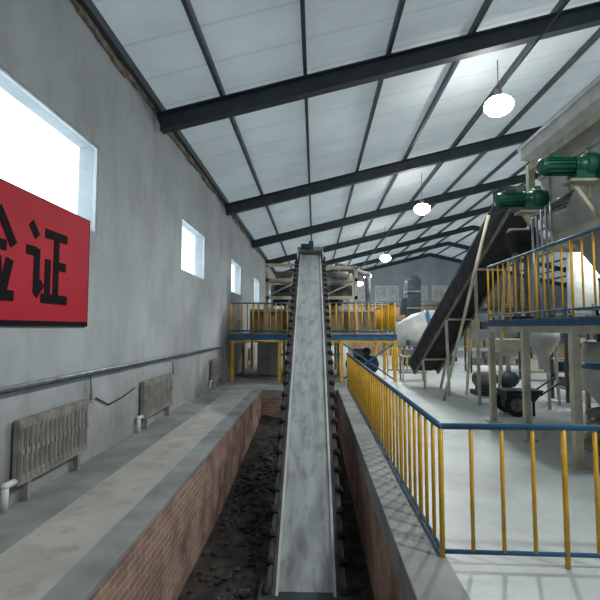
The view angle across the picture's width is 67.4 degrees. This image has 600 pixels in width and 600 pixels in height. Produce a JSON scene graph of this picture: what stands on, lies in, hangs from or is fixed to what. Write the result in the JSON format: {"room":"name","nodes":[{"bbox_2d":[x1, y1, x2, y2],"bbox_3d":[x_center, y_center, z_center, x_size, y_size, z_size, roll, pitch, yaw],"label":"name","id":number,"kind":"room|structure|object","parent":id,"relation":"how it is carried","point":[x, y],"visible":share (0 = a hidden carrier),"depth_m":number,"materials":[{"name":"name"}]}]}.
{"room":"factory interior","nodes":[
{"label":"factory interior","id":0,"kind":"room"},
{"bbox_2d":[0,0,283,505],"bbox_3d":[-2.552,0.047,21.134,0.300,6.130,54.000,0,-4,2],"label":"wall","id":1,"kind":"structure","parent":0,"point":[142,305],"depth_m":7.04,"materials":[{"name":"paint"}]},
{"bbox_2d":[0,178,89,326],"bbox_3d":[-2.948,-0.497,3.928,0.045,1.440,4.380,0,-4,2],"label":"banner","id":2,"kind":"object","parent":1,"relation":"attached to","point":[45,246],"visible":1,"depth_m":5.03,"materials":[{"name":"red fabric"}]},
{"bbox_2d":[0,66,97,232],"bbox_3d":[-2.968,-1.642,5.338,0.040,1.260,2.250,0,-4,2],"label":"window","id":3,"kind":"structure","parent":1,"relation":"in","point":[4,72],"depth_m":5.85,"materials":[{"name":"white plastic"}]},
{"bbox_2d":[95,387,135,404],"bbox_3d":[-2.846,1.500,7.018,0.022,0.180,1.405,0,-4,2],"label":"cable","id":4,"kind":"object","parent":1,"relation":"attached to","point":[135,387],"visible":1,"depth_m":6.88,"materials":[{"name":"black rubber"}]},
{"bbox_2d":[0,340,255,394],"bbox_3d":[-2.592,1.415,13.030,0.141,0.085,34.000,0,-4,2],"label":"pipe","id":5,"kind":"object","parent":1,"relation":"attached to","point":[21,386],"visible":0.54,"depth_m":5.87,"materials":[{"name":"grey metal"}]},
{"bbox_2d":[70,0,272,270],"bbox_3d":[-2.372,-2.873,21.310,0.060,0.238,54.000,0,-4,2],"label":"trim","id":6,"kind":"structure","parent":1,"relation":"attached to","point":[80,10],"depth_m":7.39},
{"bbox_2d":[181,218,204,279],"bbox_3d":[-2.760,-1.251,11.623,0.040,1.260,2.250,0,-4,2],"label":"window","id":7,"kind":"structure","parent":1,"relation":"in","point":[183,219],"depth_m":12.50,"materials":[{"name":"white plastic"}]},
{"bbox_2d":[231,259,240,295],"bbox_3d":[-2.552,-0.863,17.857,0.040,1.260,2.250,0,-4,2],"label":"window","id":8,"kind":"structure","parent":1,"relation":"in","point":[232,259],"depth_m":18.92,"materials":[{"name":"white glass"}]},
{"bbox_2d":[156,1,599,133],"bbox_3d":[12.225,-5.295,8.444,30.064,3.960,0.200,0,-4,2],"label":"rafter","id":9,"kind":"object","parent":1,"relation":"attached to","point":[586,16],"visible":1,"depth_m":8.72,"materials":[{"name":"paint"}]},
{"bbox_2d":[266,206,491,263],"bbox_3d":[12.865,-4.097,27.696,30.064,3.960,0.200,0,-4,2],"label":"rafter","id":10,"kind":"object","parent":1,"relation":"attached to","point":[484,210],"visible":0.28,"depth_m":27.91,"materials":[{"name":"paint"}]},
{"bbox_2d":[224,126,541,215],"bbox_3d":[12.441,-4.892,14.928,30.064,3.960,0.200,0,-4,2],"label":"rafter","id":11,"kind":"object","parent":1,"relation":"attached to","point":[499,142],"visible":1,"depth_m":15.19,"materials":[{"name":"paint"}]},
{"bbox_2d":[251,172,539,248],"bbox_3d":[12.653,-4.495,21.312,30.064,3.960,0.200,0,-4,2],"label":"rafter","id":12,"kind":"object","parent":1,"relation":"attached to","point":[518,179],"visible":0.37,"depth_m":21.55,"materials":[{"name":"paint"}]},
{"bbox_2d":[78,0,599,283],"bbox_3d":[12.060,-4.699,20.944,28.810,3.563,54.000,0,-4,2],"label":"roof purlins","id":13,"kind":"structure","parent":12,"relation":"on","point":[89,6],"depth_m":10.93,"materials":[{"name":"metal"}]},
{"bbox_2d":[360,0,569,269],"bbox_3d":[4.994,-4.217,21.149,0.036,0.036,50.000,0,-4,2],"label":"conduit","id":14,"kind":"object","parent":12,"relation":"attached to","point":[568,1],"visible":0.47,"depth_m":10.10,"materials":[{"name":"metal"}]},
{"bbox_2d":[286,225,539,270],"bbox_3d":[13.077,-3.700,34.081,30.064,3.960,0.200,0,-4,2],"label":"rafter","id":15,"kind":"object","parent":1,"relation":"attached to","point":[472,227],"visible":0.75,"depth_m":34.27,"materials":[{"name":"paint"}]},
{"bbox_2d":[290,241,565,283],"bbox_3d":[13.290,-3.303,40.465,30.064,3.960,0.200,0,-4,2],"label":"rafter","id":16,"kind":"object","parent":1,"relation":"attached to","point":[448,243],"visible":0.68,"depth_m":40.59,"materials":[{"name":"paint"}]},
{"bbox_2d":[350,253,566,287],"bbox_3d":[13.495,-2.918,46.649,30.064,3.960,0.200,0,-4,2],"label":"rafter","id":17,"kind":"object","parent":1,"relation":"attached to","point":[427,254],"visible":0.45,"depth_m":46.74,"materials":[{"name":"paint"}]},
{"bbox_2d":[89,391,262,599],"bbox_3d":[-1.404,2.870,7.236,0.242,1.170,11.700,0,-4,2],"label":"wall","id":18,"kind":"structure","parent":0,"point":[160,563],"depth_m":5.15,"materials":[{"name":"red brick"}]},
{"bbox_2d":[177,438,373,599],"bbox_3d":[-0.196,3.551,7.154,2.780,0.200,12.300,0,-4,2],"label":"floor","id":19,"kind":"structure","parent":0,"point":[224,564],"depth_m":5.77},
{"bbox_2d":[187,415,365,599],"bbox_3d":[-0.169,3.307,8.624,2.117,0.530,8.695,0,-4,2],"label":"rubble pile","id":20,"kind":"object","parent":19,"relation":"on","point":[250,498],"visible":0.8,"depth_m":7.69,"materials":[{"name":"stone"}]},
{"bbox_2d":[257,241,350,599],"bbox_3d":[0.200,0.917,9.687,1.015,6.197,10.253,0,-4,2],"label":"conveyor","id":21,"kind":"object","parent":19,"relation":"on","point":[306,560],"visible":1,"depth_m":6.52,"materials":[{"name":"grey metal"}]},
{"bbox_2d":[0,345,599,599],"bbox_3d":[12.490,3.171,20.440,30.400,0.208,54.000,0,-4,2],"label":"floor","id":22,"kind":"structure","parent":0,"point":[63,542],"depth_m":4.89,"materials":[{"name":"concrete"}]},
{"bbox_2d":[0,376,92,513],"bbox_3d":[-2.865,1.554,5.244,0.110,1.150,1.722,0,-4,2],"label":"radiator","id":23,"kind":"object","parent":22,"relation":"on","point":[42,441],"visible":1,"depth_m":5.01,"materials":[{"name":"grey metal"}]},
{"bbox_2d":[136,358,173,432],"bbox_3d":[-2.751,1.768,8.685,0.110,1.150,1.922,0,-4,2],"label":"radiator","id":24,"kind":"object","parent":22,"relation":"on","point":[156,392],"visible":1,"depth_m":8.45,"materials":[{"name":"grey metal"}]},
{"bbox_2d":[209,347,224,389],"bbox_3d":[-2.573,2.100,14.022,0.110,1.150,2.022,0,-4,2],"label":"radiator","id":25,"kind":"object","parent":22,"relation":"on","point":[217,366],"visible":1,"depth_m":13.71,"materials":[{"name":"grey metal"}]},
{"bbox_2d":[248,342,254,366],"bbox_3d":[-2.323,2.568,21.553,0.110,1.150,1.922,0,-4,2],"label":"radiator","id":26,"kind":"object","parent":22,"relation":"on","point":[249,361],"visible":0.7,"depth_m":20.97,"materials":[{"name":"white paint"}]},
{"bbox_2d":[257,342,277,374],"bbox_3d":[-1.220,2.236,17.415,0.800,1.300,0.660,0,-4,2],"label":"cabinet","id":27,"kind":"object","parent":22,"relation":"on","point":[267,352],"visible":0.87,"depth_m":17.12,"materials":[{"name":"grey metal"}]},
{"bbox_2d":[228,302,397,381],"bbox_3d":[0.510,1.557,17.580,5.750,2.675,4.800,0,-4,2],"label":"platform","id":28,"kind":"object","parent":22,"relation":"on","point":[385,316],"visible":0.88,"depth_m":15.29,"materials":[{"name":"yellow metal"}]},
{"bbox_2d":[250,262,376,333],"bbox_3d":[0.522,-0.087,17.742,4.830,2.776,3.280,0,-4,2],"label":"hopper","id":29,"kind":"object","parent":28,"relation":"on","point":[338,291],"visible":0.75,"depth_m":16.98,"materials":[{"name":"beige metal"}]},
{"bbox_2d":[345,347,378,372],"bbox_3d":[2.243,2.257,16.226,1.200,1.110,0.600,0,-4,2],"label":"air compressor","id":30,"kind":"object","parent":22,"relation":"on","point":[365,352],"visible":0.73,"depth_m":16.04,"materials":[{"name":"metal"}]},
{"bbox_2d":[387,346,431,372],"bbox_3d":[4.434,2.400,18.249,1.802,1.075,0.060,0,-4,2],"label":"guard railing","id":31,"kind":"object","parent":22,"relation":"on","point":[388,369],"visible":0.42,"depth_m":18.24,"materials":[{"name":"beige metal"}]},
{"bbox_2d":[399,275,421,348],"bbox_3d":[6.730,1.008,27.482,1.230,5.000,0.860,0,-4,2],"label":"bucket elevator","id":32,"kind":"object","parent":22,"relation":"on","point":[411,304],"visible":0.62,"depth_m":27.19,"materials":[{"name":"metal"}]},
{"bbox_2d":[398,349,427,380],"bbox_3d":[3.925,2.237,15.670,0.900,1.080,0.600,0,-4,2],"label":"bench","id":33,"kind":"object","parent":22,"relation":"on","point":[405,352],"visible":0.62,"depth_m":15.50,"materials":[{"name":"beige paint"}]},
{"bbox_2d":[393,310,456,365],"bbox_3d":[6.484,1.838,22.366,3.598,2.709,1.896,0,-4,2],"label":"drum","id":34,"kind":"object","parent":22,"relation":"on","point":[409,331],"visible":0.32,"depth_m":21.91,"materials":[{"name":"grey paint"}]},
{"bbox_2d":[347,353,599,569],"bbox_3d":[4.365,1.785,8.275,6.278,1.065,10.230,0,-4,2],"label":"guard railing","id":35,"kind":"object","parent":22,"relation":"on","point":[366,387],"visible":0.94,"depth_m":3.66,"materials":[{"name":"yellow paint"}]},
{"bbox_2d":[409,186,540,404],"bbox_3d":[4.088,0.147,11.691,1.234,4.782,5.170,1,-4,-11],"label":"conveyor","id":36,"kind":"object","parent":22,"relation":"on","point":[465,296],"visible":0.8,"depth_m":11.01,"materials":[{"name":"metal"}]},
{"bbox_2d":[444,280,535,354],"bbox_3d":[13.004,1.206,33.076,6.200,5.300,5.000,0,-4,2],"label":"platform","id":37,"kind":"object","parent":22,"relation":"on","point":[483,310],"visible":0.23,"depth_m":32.87,"materials":[{"name":"metal"}]},
{"bbox_2d":[470,339,520,395],"bbox_3d":[5.387,1.813,12.239,1.350,1.500,0.800,0,-4,2],"label":"pump","id":38,"kind":"object","parent":22,"relation":"on","point":[511,347],"visible":0.69,"depth_m":12.05,"materials":[{"name":"metal"}]},
{"bbox_2d":[464,316,532,372],"bbox_3d":[8.121,1.803,18.515,2.460,2.300,0.760,0,-4,2],"label":"storage rack","id":39,"kind":"object","parent":22,"relation":"on","point":[482,325],"visible":0.34,"depth_m":18.27,"materials":[{"name":"metal"}]},
{"bbox_2d":[496,377,564,416],"bbox_3d":[4.802,2.004,9.390,1.250,0.765,0.600,0,-4,2],"label":"cart","id":40,"kind":"object","parent":22,"relation":"on","point":[509,400],"visible":0.87,"depth_m":9.17,"materials":[{"name":"black metal"}]},
{"bbox_2d":[485,226,599,468],"bbox_3d":[5.937,0.697,6.576,4.810,3.025,4.480,0,-4,2],"label":"platform","id":41,"kind":"object","parent":22,"relation":"on","point":[574,325],"visible":0.99,"depth_m":6.58,"materials":[{"name":"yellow metal"}]},
{"bbox_2d":[504,226,535,318],"bbox_3d":[4.168,-0.510,8.515,0.470,1.776,0.460,0,-4,2],"label":"motor","id":42,"kind":"object","parent":41,"relation":"on","point":[518,240],"visible":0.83,"depth_m":8.41,"materials":[{"name":"black metal"}]},
{"bbox_2d":[531,190,574,317],"bbox_3d":[4.317,-0.761,7.656,0.630,2.169,0.280,-1,-4,13],"label":"bundle","id":43,"kind":"object","parent":41,"relation":"on","point":[555,205],"visible":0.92,"depth_m":7.69,"materials":[{"name":"grey metal"}]},
{"bbox_2d":[517,76,599,316],"bbox_3d":[5.732,-1.395,7.450,2.910,3.410,2.750,0,-4,2],"label":"mixer","id":44,"kind":"object","parent":41,"relation":"on","point":[574,130],"visible":0.51,"depth_m":7.66,"materials":[{"name":"beige paint"}]},
{"bbox_2d":[494,188,549,240],"bbox_3d":[4.160,-1.589,8.482,0.920,1.015,0.400,0,-4,2],"label":"motor","id":45,"kind":"object","parent":44,"relation":"on","point":[531,202],"visible":0.96,"depth_m":8.39,"materials":[{"name":"green paint"}]},
{"bbox_2d":[536,152,599,218],"bbox_3d":[4.105,-1.731,6.838,0.920,1.015,0.400,0,-4,2],"label":"motor","id":46,"kind":"object","parent":44,"relation":"on","point":[584,170],"visible":1,"depth_m":6.76,"materials":[{"name":"green paint"}]},
{"bbox_2d":[529,332,560,408],"bbox_3d":[5.684,1.575,10.402,0.786,1.752,0.794,0,-4,2],"label":"funnel","id":47,"kind":"object","parent":22,"relation":"on","point":[543,345],"visible":0.81,"depth_m":10.25,"materials":[{"name":"grey paint"}]},
{"bbox_2d":[517,313,599,379],"bbox_3d":[8.934,1.615,15.492,2.487,2.300,0.760,0,-4,2],"label":"storage rack","id":48,"kind":"object","parent":22,"relation":"on","point":[534,368],"visible":0.18,"depth_m":15.21,"materials":[{"name":"metal"}]},
{"bbox_2d":[550,307,599,402],"bbox_3d":[7.679,1.351,11.239,2.460,2.300,0.760,0,-4,2],"label":"storage rack","id":49,"kind":"object","parent":22,"relation":"on","point":[562,347],"visible":0.28,"depth_m":11.19,"materials":[{"name":"metal"}]},
{"bbox_2d":[566,252,599,339],"bbox_3d":[15.787,-0.138,23.544,3.100,6.800,3.100,0,-4,2],"label":"silo","id":50,"kind":"object","parent":22,"relation":"on","point":[588,268],"visible":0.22,"depth_m":23.04,"materials":[{"name":"grey paint"}]},
{"bbox_2d":[580,342,599,422],"bbox_3d":[5.462,1.509,7.745,1.060,1.550,1.060,0,-4,2],"label":"tank","id":51,"kind":"object","parent":22,"relation":"on","point":[590,351],"visible":0.92,"depth_m":7.71,"materials":[{"name":"grey metal"}]},
{"bbox_2d":[584,407,599,455],"bbox_3d":[5.226,1.894,6.626,2.000,0.642,0.600,0,-4,2],"label":"sacks","id":52,"kind":"object","parent":22,"relation":"on","point":[594,412],"visible":0.73,"depth_m":6.60,"materials":[{"name":"beige fabric"}]},
{"bbox_2d":[598,278,599,312],"bbox_3d":[12.757,0.438,15.087,3.500,4.600,3.000,0,-4,2],"label":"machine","id":53,"kind":"object","parent":22,"relation":"on","point":[598,278],"visible":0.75,"depth_m":16.64,"materials":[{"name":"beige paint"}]},
{"bbox_2d":[262,397,337,431],"bbox_3d":[0.002,3.323,13.146,2.660,1.000,0.240,0,-4,2],"label":"wall","id":54,"kind":"structure","parent":0,"point":[270,406],"depth_m":13.07,"materials":[{"name":"red brick"}]},
{"bbox_2d":[92,0,599,283],"bbox_3d":[12.640,-4.835,20.933,30.700,3.696,54.600,0,-4,2],"label":"ceiling","id":55,"kind":"structure","parent":0,"point":[250,43],"depth_m":10.81,"materials":[{"name":"white metal"}]},
{"bbox_2d":[380,245,390,261],"bbox_3d":[5.083,-3.353,26.806,0.620,2.142,0.620,0,-4,2],"label":"lamp","id":56,"kind":"object","parent":55,"relation":"hanging from","point":[385,257],"visible":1,"depth_m":26.57,"materials":[{"name":"metal"}]},
{"bbox_2d":[414,173,429,214],"bbox_3d":[4.778,-4.173,17.644,0.620,1.642,0.620,0,-4,2],"label":"lamp","id":57,"kind":"object","parent":55,"relation":"hanging from","point":[422,208],"visible":1,"depth_m":17.43,"materials":[{"name":"glass"}]},
{"bbox_2d":[484,60,513,116],"bbox_3d":[4.479,-4.808,10.175,0.620,1.280,0.620,0,-4,2],"label":"lamp","id":58,"kind":"object","parent":55,"relation":"hanging from","point":[500,104],"visible":1,"depth_m":9.99,"materials":[{"name":"glass"}]},
{"bbox_2d":[338,400,403,599],"bbox_3d":[1.013,2.950,7.151,0.240,1.000,11.700,0,-4,2],"label":"wall","id":59,"kind":"structure","parent":0,"point":[382,575],"depth_m":5.50,"materials":[{"name":"red brick"}]},
{"bbox_2d":[338,388,470,599],"bbox_3d":[1.068,2.321,7.188,0.350,0.260,11.700,0,-4,2],"label":"ledge","id":60,"kind":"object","parent":59,"relation":"on","point":[420,570],"depth_m":4.00,"materials":[{"name":"concrete"}]},
{"bbox_2d":[346,303,438,354],"bbox_3d":[6.195,1.932,29.849,6.200,3.450,0.400,0,-4,2],"label":"wall","id":61,"kind":"structure","parent":0,"point":[425,306],"depth_m":29.75,"materials":[{"name":"beige paint"}]},
{"bbox_2d":[286,253,567,344],"bbox_3d":[13.540,-0.107,47.826,30.700,9.754,0.300,0,-4,2],"label":"wall","id":62,"kind":"structure","parent":0,"point":[431,271],"depth_m":47.83,"materials":[{"name":"paint"}]},
{"bbox_2d":[353,285,542,300],"bbox_3d":[13.734,-0.741,47.674,23.500,1.600,0.070,0,-4,2],"label":"window","id":63,"kind":"structure","parent":62,"relation":"in","point":[382,293],"depth_m":47.75,"materials":[{"name":"grey glass"}]},
{"bbox_2d":[580,333,592,339],"bbox_3d":[27.831,-0.012,20.128,0.300,6.124,54.000,0,-4,2],"label":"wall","id":64,"kind":"structure","parent":0,"point":[581,335],"depth_m":44.85,"materials":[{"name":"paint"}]}
]}

